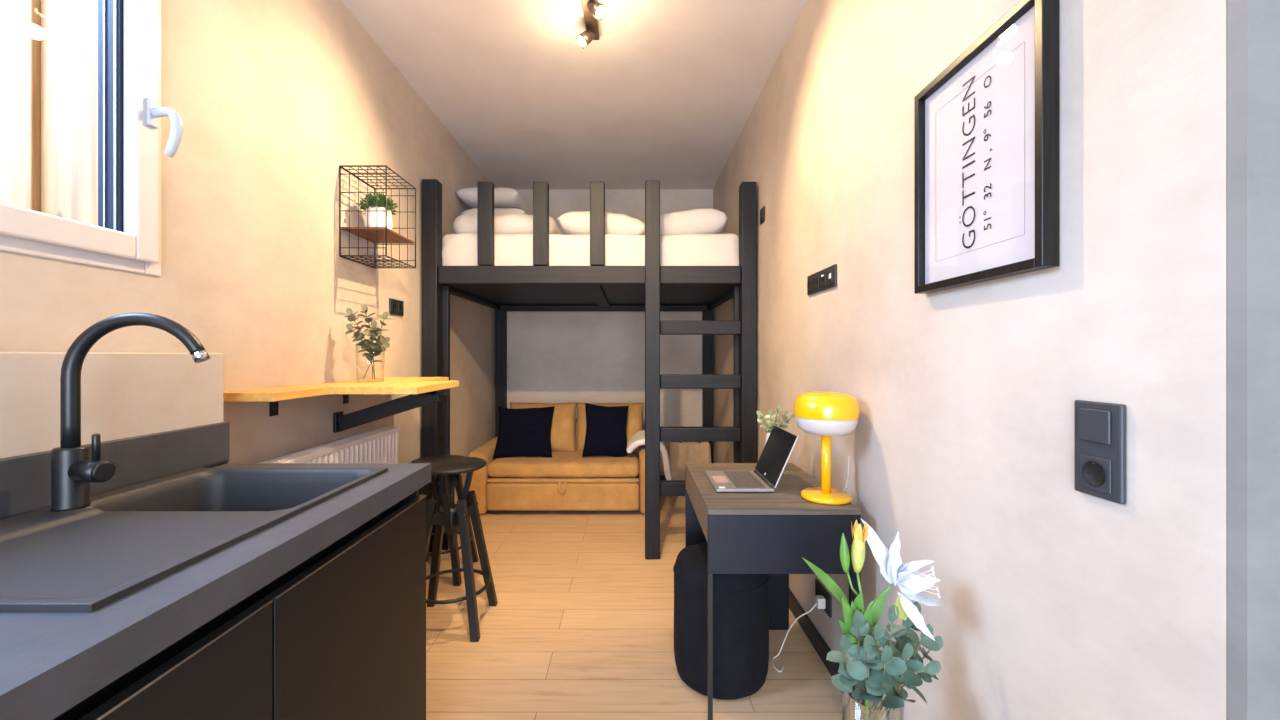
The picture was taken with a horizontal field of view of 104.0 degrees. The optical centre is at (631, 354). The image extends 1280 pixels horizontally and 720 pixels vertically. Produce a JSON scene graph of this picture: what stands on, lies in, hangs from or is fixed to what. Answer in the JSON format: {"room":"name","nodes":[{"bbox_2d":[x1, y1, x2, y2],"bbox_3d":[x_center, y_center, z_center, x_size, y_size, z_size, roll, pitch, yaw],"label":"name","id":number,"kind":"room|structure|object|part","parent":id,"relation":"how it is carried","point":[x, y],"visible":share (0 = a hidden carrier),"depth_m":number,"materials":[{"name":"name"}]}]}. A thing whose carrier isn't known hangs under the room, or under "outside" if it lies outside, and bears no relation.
{"room":"studio apartment","nodes":[
{"label":"studio apartment","id":0,"kind":"room"},
{"bbox_2d":[0,352,222,458],"bbox_3d":[-1.210,0.597,-0.095,0.120,1.206,3.010,0,0,0],"label":"backsplash","id":1,"kind":"structure","parent":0,"point":[124,394],"depth_m":1.10,"materials":[{"name":"grey paint"}]},
{"bbox_2d":[0,0,494,503],"bbox_3d":[-1.345,-0.175,1.540,0.150,2.750,6.280,0,0,0],"label":"wall","id":2,"kind":"structure","parent":0,"point":[271,97],"depth_m":1.82,"materials":[{"name":"grey paint"}]},
{"bbox_2d":[0,0,183,276],"bbox_3d":[-1.251,-0.730,0.733,0.178,1.040,1.225,0,0,0],"label":"window","id":3,"kind":"structure","parent":2,"relation":"in","point":[127,235],"depth_m":1.25,"materials":[{"name":"white plastic"}]},
{"bbox_3d":[-1.203,-0.586,1.293,0.082,0.148,0.028,0,0,0],"label":"handle","id":4,"kind":"part","parent":3,"relation":"part of","materials":[{"name":"white metal"}]},
{"bbox_2d":[260,427,399,462],"bbox_3d":[-1.214,0.779,2.000,0.109,0.842,1.000,0,0,0],"label":"radiator","id":5,"kind":"object","parent":2,"relation":"attached to","point":[380,445],"visible":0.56,"depth_m":2.13,"materials":[{"name":"white metal"}]},
{"bbox_3d":[-1.200,0.688,2.000,0.080,0.624,1.000,0,0,0],"label":"panel","id":6,"kind":"part","parent":5,"relation":"part of","materials":[{"name":"white metal"}]},
{"bbox_2d":[223,377,458,432],"bbox_3d":[-1.022,0.223,2.070,0.494,0.215,1.100,0,0,0],"label":"countertop","id":7,"kind":"structure","parent":2,"relation":"attached to","point":[423,391],"depth_m":2.02,"materials":[{"name":"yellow wood"}]},
{"bbox_2d":[355,345,384,381],"bbox_3d":[-1.115,0.037,2.130,0.112,0.155,0.112,0,0,0],"label":"glass vase","id":8,"kind":"object","parent":7,"relation":"on","point":[355,345],"visible":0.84,"depth_m":2.10,"materials":[{"name":"clear glass"}]},
{"bbox_2d":[345,304,392,378],"bbox_3d":[-1.116,-0.056,2.128,0.198,0.320,0.108,0,0,0],"label":"bunch","id":9,"kind":"object","parent":8,"relation":"in","point":[367,345],"visible":1,"depth_m":2.12,"materials":[{"name":"green plant"}]},
{"bbox_3d":[-1.118,-0.041,2.125,0.147,0.289,0.053,0,0,0],"label":"stem","id":10,"kind":"part","parent":9,"relation":"part of","materials":[{"name":"green plant"}]},
{"bbox_2d":[339,165,415,267],"bbox_3d":[-1.167,-0.625,2.317,0.206,0.396,0.301,0,0,0],"label":"wire wall shelf","id":11,"kind":"object","parent":2,"relation":"attached to","point":[385,236],"visible":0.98,"depth_m":2.25,"materials":[{"name":"black metal"}]},
{"bbox_2d":[355,193,398,229],"bbox_3d":[-1.169,-0.653,2.297,0.178,0.192,0.191,0,0,-17],"label":"potted plant","id":12,"kind":"object","parent":11,"relation":"on","point":[376,203],"visible":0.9,"depth_m":2.26,"materials":[{"name":"green plant"}]},
{"bbox_3d":[-1.165,-0.614,2.300,0.115,0.112,0.100,0,0,-17],"label":"pot","id":13,"kind":"part","parent":12,"relation":"part of","materials":[{"name":"white ceramic"}]},
{"bbox_2d":[389,298,403,315],"bbox_3d":[-1.263,-0.256,2.686,0.014,0.082,0.152,0,0,0],"label":"wall socket","id":14,"kind":"object","parent":2,"relation":"attached to","point":[396,307],"visible":1,"depth_m":2.67,"materials":[{"name":"black plastic"}]},
{"bbox_2d":[342,0,805,188],"bbox_3d":[-0.160,-1.610,1.540,2.520,0.120,6.580,0,0,0],"label":"ceiling","id":15,"kind":"structure","parent":0,"point":[667,90],"depth_m":2.78,"materials":[{"name":"paint"}]},
{"bbox_2d":[576,0,605,48],"bbox_3d":[-0.184,-1.491,1.985,0.149,0.117,0.870,0,0,0],"label":"ceiling spotlight","id":16,"kind":"object","parent":15,"relation":"attached to","point":[593,11],"visible":1,"depth_m":2.27,"materials":[{"name":"metal"}]},
{"bbox_3d":[-0.226,-1.465,2.324,0.052,0.053,0.046,0,0,0],"label":"bulb","id":17,"kind":"part","parent":16,"relation":"part of","materials":[{"name":"white glass"}]},
{"bbox_3d":[-0.143,-1.470,2.134,0.052,0.053,0.046,0,0,0],"label":"bulb","id":18,"kind":"part","parent":16,"relation":"part of","materials":[{"name":"white glass"}]},
{"bbox_2d":[507,189,712,474],"bbox_3d":[-0.255,-0.175,4.755,2.330,2.750,0.150,0,0,0],"label":"wall","id":19,"kind":"structure","parent":0,"point":[553,357],"depth_m":4.68,"materials":[{"name":"grey paint"}]},
{"bbox_2d":[426,496,846,719],"bbox_3d":[-0.160,1.250,1.540,2.520,0.100,6.580,0,0,0],"label":"floor","id":20,"kind":"structure","parent":0,"point":[581,624],"depth_m":2.13,"materials":[{"name":"brown wood"}]},
{"bbox_2d":[53,599,272,719],"bbox_3d":[-0.842,0.775,0.489,0.556,0.849,0.596,0,0,0],"label":"base cabinet","id":21,"kind":"object","parent":20,"relation":"on","point":[222,669],"visible":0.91,"depth_m":0.67,"materials":[{"name":"laminate"}]},
{"bbox_2d":[238,489,426,719],"bbox_3d":[-0.842,0.775,1.083,0.556,0.849,0.583,0,0,0],"label":"base cabinet","id":22,"kind":"object","parent":20,"relation":"on","point":[349,620],"visible":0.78,"depth_m":1.03,"materials":[{"name":"laminate"}]},
{"bbox_2d":[411,455,478,585],"bbox_3d":[-1.060,0.890,2.760,0.332,0.620,0.332,0,0,0],"label":"bar stool","id":23,"kind":"object","parent":20,"relation":"on","point":[432,488],"visible":0.31,"depth_m":2.72,"materials":[{"name":"black wood"}]},
{"bbox_3d":[-1.165,0.915,2.655,0.046,0.569,0.166,0,0,45],"label":"leg","id":24,"kind":"part","parent":23,"relation":"part of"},
{"bbox_3d":[-1.165,0.915,2.865,0.046,0.569,0.166,0,0,-45],"label":"leg","id":25,"kind":"part","parent":23,"relation":"part of","materials":[{"name":"black wood"}]},
{"bbox_3d":[-1.060,0.589,2.760,0.300,0.018,0.300,0,0,0],"label":"seat","id":26,"kind":"part","parent":23,"relation":"part of","materials":[{"name":"black wood"}]},
{"bbox_3d":[-0.955,0.915,2.655,0.046,0.569,0.166,0,0,-45],"label":"leg","id":27,"kind":"part","parent":23,"relation":"part of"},
{"bbox_3d":[-0.955,0.915,2.865,0.046,0.569,0.166,0,0,45],"label":"leg","id":28,"kind":"part","parent":23,"relation":"part of","materials":[{"name":"black wood"}]},
{"bbox_2d":[422,457,497,641],"bbox_3d":[-0.810,0.844,2.250,0.332,0.712,0.332,0,0,-1],"label":"bar stool","id":29,"kind":"object","parent":20,"relation":"on","point":[451,518],"visible":0.83,"depth_m":2.21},
{"bbox_3d":[-0.913,0.915,2.143,0.046,0.569,0.166,0,0,44],"label":"leg","id":30,"kind":"part","parent":29,"relation":"part of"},
{"bbox_3d":[-0.917,0.915,2.353,0.166,0.569,0.046,0,0,44],"label":"leg","id":31,"kind":"part","parent":29,"relation":"part of","materials":[{"name":"black wood"}]},
{"bbox_3d":[-0.810,0.497,2.250,0.300,0.018,0.300,0,0,-1],"label":"seat","id":32,"kind":"part","parent":29,"relation":"part of","materials":[{"name":"black wood"}]},
{"bbox_3d":[-0.703,0.915,2.147,0.166,0.569,0.046,0,0,44],"label":"leg","id":33,"kind":"part","parent":29,"relation":"part of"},
{"bbox_3d":[-0.707,0.915,2.357,0.046,0.569,0.166,0,0,44],"label":"leg","id":34,"kind":"part","parent":29,"relation":"part of","materials":[{"name":"black wood"}]},
{"bbox_2d":[467,402,644,514],"bbox_3d":[-0.515,0.803,4.118,1.440,0.797,0.874,0,0,0],"label":"sofa","id":35,"kind":"object","parent":20,"relation":"on","point":[568,480],"visible":0.59,"depth_m":3.72,"materials":[{"name":"yellow fabric"}]},
{"bbox_3d":[-1.160,0.962,4.120,0.150,0.478,0.823,0,0,0],"label":"armrest","id":36,"kind":"part","parent":35,"relation":"part of","materials":[{"name":"yellow fabric"}]},
{"bbox_2d":[493,406,554,458],"bbox_3d":[-0.859,0.613,4.000,0.460,0.386,0.260,0,0,-4],"label":"throw cushion","id":37,"kind":"object","parent":35,"relation":"on","point":[524,431],"visible":1,"depth_m":3.92,"materials":[{"name":"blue fabric"}]},
{"bbox_2d":[510,402,576,451],"bbox_3d":[-0.754,0.615,4.227,0.579,0.431,0.210,0,-13,0],"label":"cushion","id":38,"kind":"object","parent":35,"relation":"on","point":[564,423],"depth_m":4.17,"materials":[{"name":"yellow fabric"}]},
{"bbox_2d":[487,451,638,477],"bbox_3d":[-0.515,0.861,4.017,1.134,0.121,0.625,0,0,0],"label":"seat cushion","id":39,"kind":"object","parent":35,"relation":"on","point":[562,464],"depth_m":3.72,"materials":[{"name":"yellow fabric"}]},
{"bbox_3d":[-0.515,1.057,3.740,1.132,0.207,0.052,0,0,0],"label":"drawer","id":40,"kind":"part","parent":35,"relation":"part of","materials":[{"name":"yellow fabric"}]},
{"bbox_3d":[-0.515,0.750,4.457,1.138,0.340,0.195,0,0,0],"label":"backrest","id":41,"kind":"part","parent":35,"relation":"part of","materials":[{"name":"brown fabric"}]},
{"bbox_2d":[582,403,628,456],"bbox_3d":[-0.206,0.602,3.980,0.391,0.440,0.206,0,0,-9],"label":"throw cushion","id":42,"kind":"object","parent":35,"relation":"on","point":[606,427],"visible":1,"depth_m":3.91,"materials":[{"name":"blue fabric"}]},
{"bbox_2d":[576,402,643,452],"bbox_3d":[-0.186,0.615,4.228,0.575,0.430,0.209,0,-13,0],"label":"cushion","id":43,"kind":"object","parent":35,"relation":"on","point":[635,410],"depth_m":4.18,"materials":[{"name":"yellow fabric"}]},
{"bbox_3d":[0.130,0.962,4.120,0.150,0.478,0.823,0,0,0],"label":"armrest","id":44,"kind":"part","parent":35,"relation":"part of","materials":[{"name":"yellow fabric"}]},
{"bbox_2d":[626,430,671,479],"bbox_3d":[0.131,0.792,3.987,0.349,0.328,0.441,0,0,0],"label":"throw blanket","id":45,"kind":"object","parent":35,"relation":"on","point":[638,439],"visible":0.77,"depth_m":3.80,"materials":[{"name":"beige fabric"}]},
{"bbox_2d":[422,179,756,558],"bbox_3d":[-0.256,0.075,3.795,1.999,2.250,1.730,0,0,0],"label":"bed","id":46,"kind":"object","parent":20,"relation":"on","point":[652,288],"visible":0.9,"depth_m":2.99,"materials":[{"name":"black wood"}]},
{"bbox_3d":[-1.209,0.075,3.025,0.092,2.250,0.090,0,0,0],"label":"post","id":47,"kind":"part","parent":46,"relation":"part of","materials":[{"name":"black wood"}]},
{"bbox_3d":[-1.192,0.388,3.092,0.125,1.625,0.040,0,0,0],"label":"support post","id":48,"kind":"part","parent":46,"relation":"part of","materials":[{"name":"black wood"}]},
{"bbox_3d":[-1.228,-0.477,3.844,0.055,0.115,1.459,0,0,0],"label":"rail","id":49,"kind":"part","parent":46,"relation":"part of","materials":[{"name":"black wood"}]},
{"bbox_3d":[-1.208,0.390,4.617,0.087,1.620,0.085,0,0,0],"label":"post","id":50,"kind":"part","parent":46,"relation":"part of","materials":[{"name":"black wood"}]},
{"bbox_3d":[-0.254,-0.481,3.021,1.814,0.108,0.058,0,0,0],"label":"rail","id":51,"kind":"part","parent":46,"relation":"part of","materials":[{"name":"black wood"}]},
{"bbox_2d":[442,233,738,265],"bbox_3d":[-0.255,-0.615,3.807,1.860,0.292,1.522,0,0,0],"label":"mattress","id":52,"kind":"object","parent":46,"relation":"on","point":[460,249],"visible":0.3,"depth_m":3.06,"materials":[{"name":"white fabric"}]},
{"bbox_2d":[453,214,561,234],"bbox_3d":[-0.835,-0.841,3.776,0.660,0.192,1.164,0,0,0],"label":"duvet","id":53,"kind":"object","parent":52,"relation":"on","point":[465,223],"visible":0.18,"depth_m":3.21,"materials":[{"name":"white fabric"}]},
{"bbox_2d":[460,208,525,215],"bbox_3d":[-1.000,-1.008,3.849,0.464,0.150,0.602,0,0,-2],"label":"bed pillow","id":54,"kind":"object","parent":53,"relation":"on","point":[497,211],"visible":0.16,"depth_m":3.58,"materials":[{"name":"white fabric"}]},
{"bbox_2d":[455,187,532,214],"bbox_3d":[-1.029,-1.162,3.861,0.463,0.147,0.583,2,0,3],"label":"bed pillow","id":55,"kind":"object","parent":54,"relation":"on","point":[504,198],"visible":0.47,"depth_m":3.61,"materials":[{"name":"white fabric"}]},
{"bbox_2d":[557,211,644,234],"bbox_3d":[-0.201,-0.854,3.450,0.579,0.226,0.550,0,0,-3],"label":"bed pillow","id":56,"kind":"object","parent":52,"relation":"on","point":[572,223],"visible":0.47,"depth_m":3.21,"materials":[{"name":"white fabric"}]},
{"bbox_2d":[660,209,727,235],"bbox_3d":[0.371,-0.858,3.431,0.498,0.229,0.552,0,0,2],"label":"bed pillow","id":57,"kind":"object","parent":52,"relation":"on","point":[696,221],"visible":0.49,"depth_m":3.19,"materials":[{"name":"white fabric"}]},
{"bbox_3d":[0.699,0.390,4.617,0.087,1.620,0.085,0,0,0],"label":"post","id":58,"kind":"part","parent":46,"relation":"part of","materials":[{"name":"black wood"}]},
{"bbox_3d":[0.717,-0.477,3.844,0.054,0.115,1.459,0,0,0],"label":"rail","id":59,"kind":"part","parent":46,"relation":"part of","materials":[{"name":"black wood"}]},
{"bbox_3d":[0.687,0.388,3.092,0.114,1.625,0.040,0,0,0],"label":"support post","id":60,"kind":"part","parent":46,"relation":"part of","materials":[{"name":"black wood"}]},
{"bbox_3d":[0.700,0.083,3.025,0.089,2.235,0.090,0,0,0],"label":"post","id":61,"kind":"part","parent":46,"relation":"part of","materials":[{"name":"black wood"}]},
{"bbox_2d":[673,542,769,699],"bbox_3d":[0.335,0.972,1.890,0.358,0.456,0.358,0,0,0],"label":"ottoman","id":62,"kind":"object","parent":20,"relation":"on","point":[740,601],"visible":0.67,"depth_m":1.74,"materials":[{"name":"grey fabric"}]},
{"bbox_2d":[685,463,860,719],"bbox_3d":[0.470,0.838,1.870,0.470,0.725,0.660,0,0,0],"label":"desk","id":63,"kind":"object","parent":20,"relation":"on","point":[771,533],"visible":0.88,"depth_m":1.54,"materials":[{"name":"grey wood"}]},
{"bbox_3d":[0.244,0.539,1.870,0.018,0.092,0.622,0,0,0],"label":"drawer","id":64,"kind":"part","parent":63,"relation":"part of","materials":[{"name":"grey wood"}]},
{"bbox_3d":[0.242,0.938,1.547,0.014,0.524,0.014,0,0,0],"label":"leg","id":65,"kind":"part","parent":63,"relation":"part of","materials":[{"name":"black metal"}]},
{"bbox_3d":[0.460,0.847,2.191,0.450,0.706,0.018,0,0,0],"label":"panel","id":66,"kind":"part","parent":63,"relation":"part of","materials":[{"name":"black wood"}]},
{"bbox_2d":[705,425,798,491],"bbox_3d":[0.431,0.374,1.855,0.283,0.193,0.280,0,0,0],"label":"laptop","id":67,"kind":"object","parent":63,"relation":"on","point":[780,444],"visible":1,"depth_m":1.82,"materials":[{"name":"silver metal"}]},
{"bbox_3d":[0.531,0.368,1.855,0.006,0.196,0.280,24,0,0],"label":"screen lid","id":68,"kind":"part","parent":67,"relation":"part of","materials":[{"name":"silver metal"}]},
{"bbox_2d":[765,432,769,443],"bbox_3d":[0.600,0.399,2.100,0.088,0.150,0.088,0,0,0],"label":"vase","id":69,"kind":"object","parent":63,"relation":"on","point":[767,433],"visible":0.09,"depth_m":2.09,"materials":[{"name":"white ceramic"}]},
{"bbox_2d":[756,404,794,432],"bbox_3d":[0.601,0.333,2.087,0.165,0.260,0.087,0,0,0],"label":"leaf sprig","id":70,"kind":"object","parent":69,"relation":"in","point":[769,422],"visible":0.64,"depth_m":2.09,"materials":[{"name":"green plant"}]},
{"bbox_3d":[0.601,0.345,2.085,0.131,0.235,0.042,0,0,-9],"label":"stem","id":71,"kind":"part","parent":70,"relation":"part of","materials":[{"name":"green plant"}]},
{"bbox_3d":[0.470,0.584,1.549,0.470,0.182,0.018,0,0,0],"label":"panel","id":72,"kind":"part","parent":63,"relation":"part of","materials":[{"name":"black wood"}]},
{"bbox_2d":[794,391,858,504],"bbox_3d":[0.642,0.299,1.655,0.202,0.350,0.202,0,0,0],"label":"table lamp","id":73,"kind":"object","parent":63,"relation":"on","point":[824,414],"visible":1,"depth_m":1.59,"materials":[{"name":"yellow paint"}]},
{"bbox_3d":[0.642,0.355,1.655,0.031,0.202,0.031,0,0,0],"label":"stem","id":74,"kind":"part","parent":73,"relation":"part of","materials":[{"name":"yellow paint"}]},
{"bbox_3d":[0.642,0.164,1.655,0.202,0.080,0.202,0,0,0],"label":"lamp shade","id":75,"kind":"part","parent":73,"relation":"part of","materials":[{"name":"yellow paint"}]},
{"bbox_2d":[795,416,857,435],"bbox_3d":[0.642,0.232,1.655,0.193,0.060,0.193,0,0,0],"label":"diffuser","id":76,"kind":"object","parent":73,"relation":"attached to","point":[815,425],"depth_m":1.58,"materials":[{"name":"white glass"}]},
{"bbox_3d":[0.690,0.938,1.549,0.030,0.524,0.018,0,0,0],"label":"leg","id":77,"kind":"part","parent":63,"relation":"part of","materials":[{"name":"black metal"}]},
{"bbox_2d":[842,692,902,719],"bbox_3d":[0.557,0.990,1.160,0.132,0.420,0.132,0,0,0],"label":"floor vase","id":78,"kind":"object","parent":20,"relation":"on","point":[850,705],"visible":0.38,"depth_m":1.14,"materials":[{"name":"clear glass"}]},
{"bbox_2d":[803,518,942,719],"bbox_3d":[0.551,0.786,1.154,0.294,0.797,0.097,0,0,23],"label":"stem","id":79,"kind":"object","parent":78,"relation":"in","point":[911,582],"visible":0.96,"depth_m":1.15,"materials":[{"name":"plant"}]},
{"bbox_3d":[0.548,0.841,1.161,0.101,0.686,0.028,0,0,12],"label":"stem","id":80,"kind":"part","parent":79,"relation":"part of","materials":[{"name":"green plant"}]},
{"bbox_2d":[860,518,942,640],"bbox_3d":[0.610,0.513,1.137,0.166,0.252,0.094,0,0,27],"label":"flower","id":81,"kind":"object","parent":79,"relation":"on","point":[911,582],"depth_m":1.14,"materials":[{"name":"white plant"}]},
{"bbox_2d":[826,601,943,719],"bbox_3d":[0.585,0.873,1.133,0.277,0.621,0.155,0,0,-19],"label":"branch","id":82,"kind":"object","parent":78,"relation":"in","point":[877,673],"visible":0.94,"depth_m":1.12,"materials":[{"name":"green plant"}]},
{"bbox_3d":[0.587,0.893,1.142,0.210,0.580,0.108,0,0,0],"label":"stem","id":83,"kind":"part","parent":82,"relation":"part of","materials":[{"name":"green plant"}]},
{"bbox_3d":[-0.842,0.775,-0.201,0.556,0.849,0.776,0,0,0],"label":"base cabinet","id":84,"kind":"object","parent":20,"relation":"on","visible":0},
{"bbox_2d":[0,422,430,719],"bbox_3d":[-0.853,0.269,0.403,0.593,0.162,2.005,0,0,0],"label":"countertop","id":85,"kind":"structure","parent":84,"relation":"on","point":[51,662],"depth_m":0.70,"materials":[{"name":"stone"}]},
{"bbox_2d":[50,313,209,511],"bbox_3d":[-0.968,0.105,0.960,0.260,0.374,0.066,0,0,-6],"label":"kitchen faucet","id":86,"kind":"object","parent":85,"relation":"on","point":[72,469],"visible":1,"depth_m":0.95,"materials":[{"name":"black metal"}]},
{"bbox_3d":[-1.020,0.195,0.947,0.056,0.091,0.040,0,0,9],"label":"lever","id":87,"kind":"part","parent":86,"relation":"part of","materials":[{"name":"black metal"}]},
{"bbox_3d":[-0.966,0.050,0.973,0.240,0.264,0.026,0,0,-9],"label":"spout","id":88,"kind":"part","parent":86,"relation":"part of","materials":[{"name":"black metal"}]},
{"bbox_2d":[0,468,387,611],"bbox_3d":[-0.873,0.387,0.936,0.485,0.192,0.707,0,0,0],"label":"sink","id":89,"kind":"object","parent":85,"relation":"in","point":[128,539],"visible":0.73,"depth_m":0.85,"materials":[{"name":"black"}]},
{"bbox_2d":[668,442,710,479],"bbox_3d":[0.500,0.927,4.380,0.397,0.541,0.191,0,0,0],"label":"sofa armrest","id":90,"kind":"object","parent":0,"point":[679,453],"visible":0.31,"depth_m":4.29,"materials":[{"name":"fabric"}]},
{"bbox_2d":[713,0,1226,719],"bbox_3d":[0.835,-0.175,2.660,0.150,2.750,4.040,0,0,0],"label":"wall","id":91,"kind":"structure","parent":0,"point":[1059,601],"depth_m":0.96,"materials":[{"name":"grey paint"}]},
{"bbox_2d":[760,206,764,224],"bbox_3d":[0.753,-0.807,2.893,0.014,0.085,0.085,0,0,0],"label":"wall switch","id":92,"kind":"object","parent":91,"relation":"attached to","point":[762,211],"visible":1,"depth_m":2.87,"materials":[{"name":"black plastic"}]},
{"bbox_2d":[807,264,836,294],"bbox_3d":[0.753,-0.292,1.974,0.014,0.082,0.301,0,0,0],"label":"wall socket","id":93,"kind":"object","parent":91,"relation":"attached to","point":[826,278],"visible":1,"depth_m":1.96,"materials":[{"name":"black plastic"}]},
{"bbox_2d":[815,579,831,617],"bbox_3d":[0.753,0.959,1.976,0.014,0.082,0.152,0,0,0],"label":"wall socket","id":94,"kind":"object","parent":91,"relation":"attached to","point":[819,589],"visible":0.74,"depth_m":1.93,"materials":[{"name":"black plastic"}]},
{"bbox_2d":[772,595,824,671],"bbox_3d":[0.641,1.069,1.952,0.205,0.261,0.095,0,0,-11],"label":"charger","id":95,"kind":"object","parent":94,"relation":"in","point":[819,599],"visible":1,"depth_m":1.93,"materials":[{"name":"white plastic"}]},
{"bbox_2d":[789,589,875,719],"bbox_3d":[0.752,1.163,2.660,0.016,0.075,4.040,0,0,0],"label":"baseboard","id":96,"kind":"structure","parent":91,"relation":"attached to","point":[821,647],"depth_m":2.04,"materials":[{"name":"black wood"}]},
{"bbox_2d":[914,0,1058,293],"bbox_3d":[0.744,-0.412,1.089,0.031,0.508,0.403,0,0,0],"label":"picture frame","id":97,"kind":"object","parent":91,"relation":"attached to","point":[986,128],"visible":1,"depth_m":1.03,"materials":[{"name":"black wood"}]},
{"bbox_2d":[1074,400,1125,503],"bbox_3d":[0.753,0.153,0.808,0.014,0.154,0.083,0,0,0],"label":"socket","id":98,"kind":"object","parent":91,"relation":"attached to","point":[1099,427],"visible":1,"depth_m":0.80,"materials":[{"name":"plastic"}]},
{"bbox_3d":[0.865,-0.175,-0.480,0.090,2.750,2.240,0,0,0],"label":"wall","id":99,"kind":"structure","parent":0,"visible":0},
{"bbox_2d":[1227,0,1279,719],"bbox_3d":[0.790,-0.175,-0.480,0.060,2.750,2.239,0,0,0],"label":"trim","id":100,"kind":"structure","parent":99,"relation":"attached to","point":[1253,26],"depth_m":0.62,"materials":[{"name":"grey paint"}]},
{"label":"outside","id":101,"kind":"structure","parent":0,"visible":0},
{"bbox_3d":[0.000,1.270,-1.000,12.000,0.100,10.000,0,0,0],"label":"ground","id":102,"kind":"structure","parent":101,"visible":0},
{"bbox_2d":[0,0,97,225],"bbox_3d":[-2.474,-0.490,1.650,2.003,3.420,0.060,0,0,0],"label":"window pane","id":103,"kind":"structure","parent":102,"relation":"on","point":[49,48],"depth_m":1.62,"materials":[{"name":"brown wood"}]}
]}

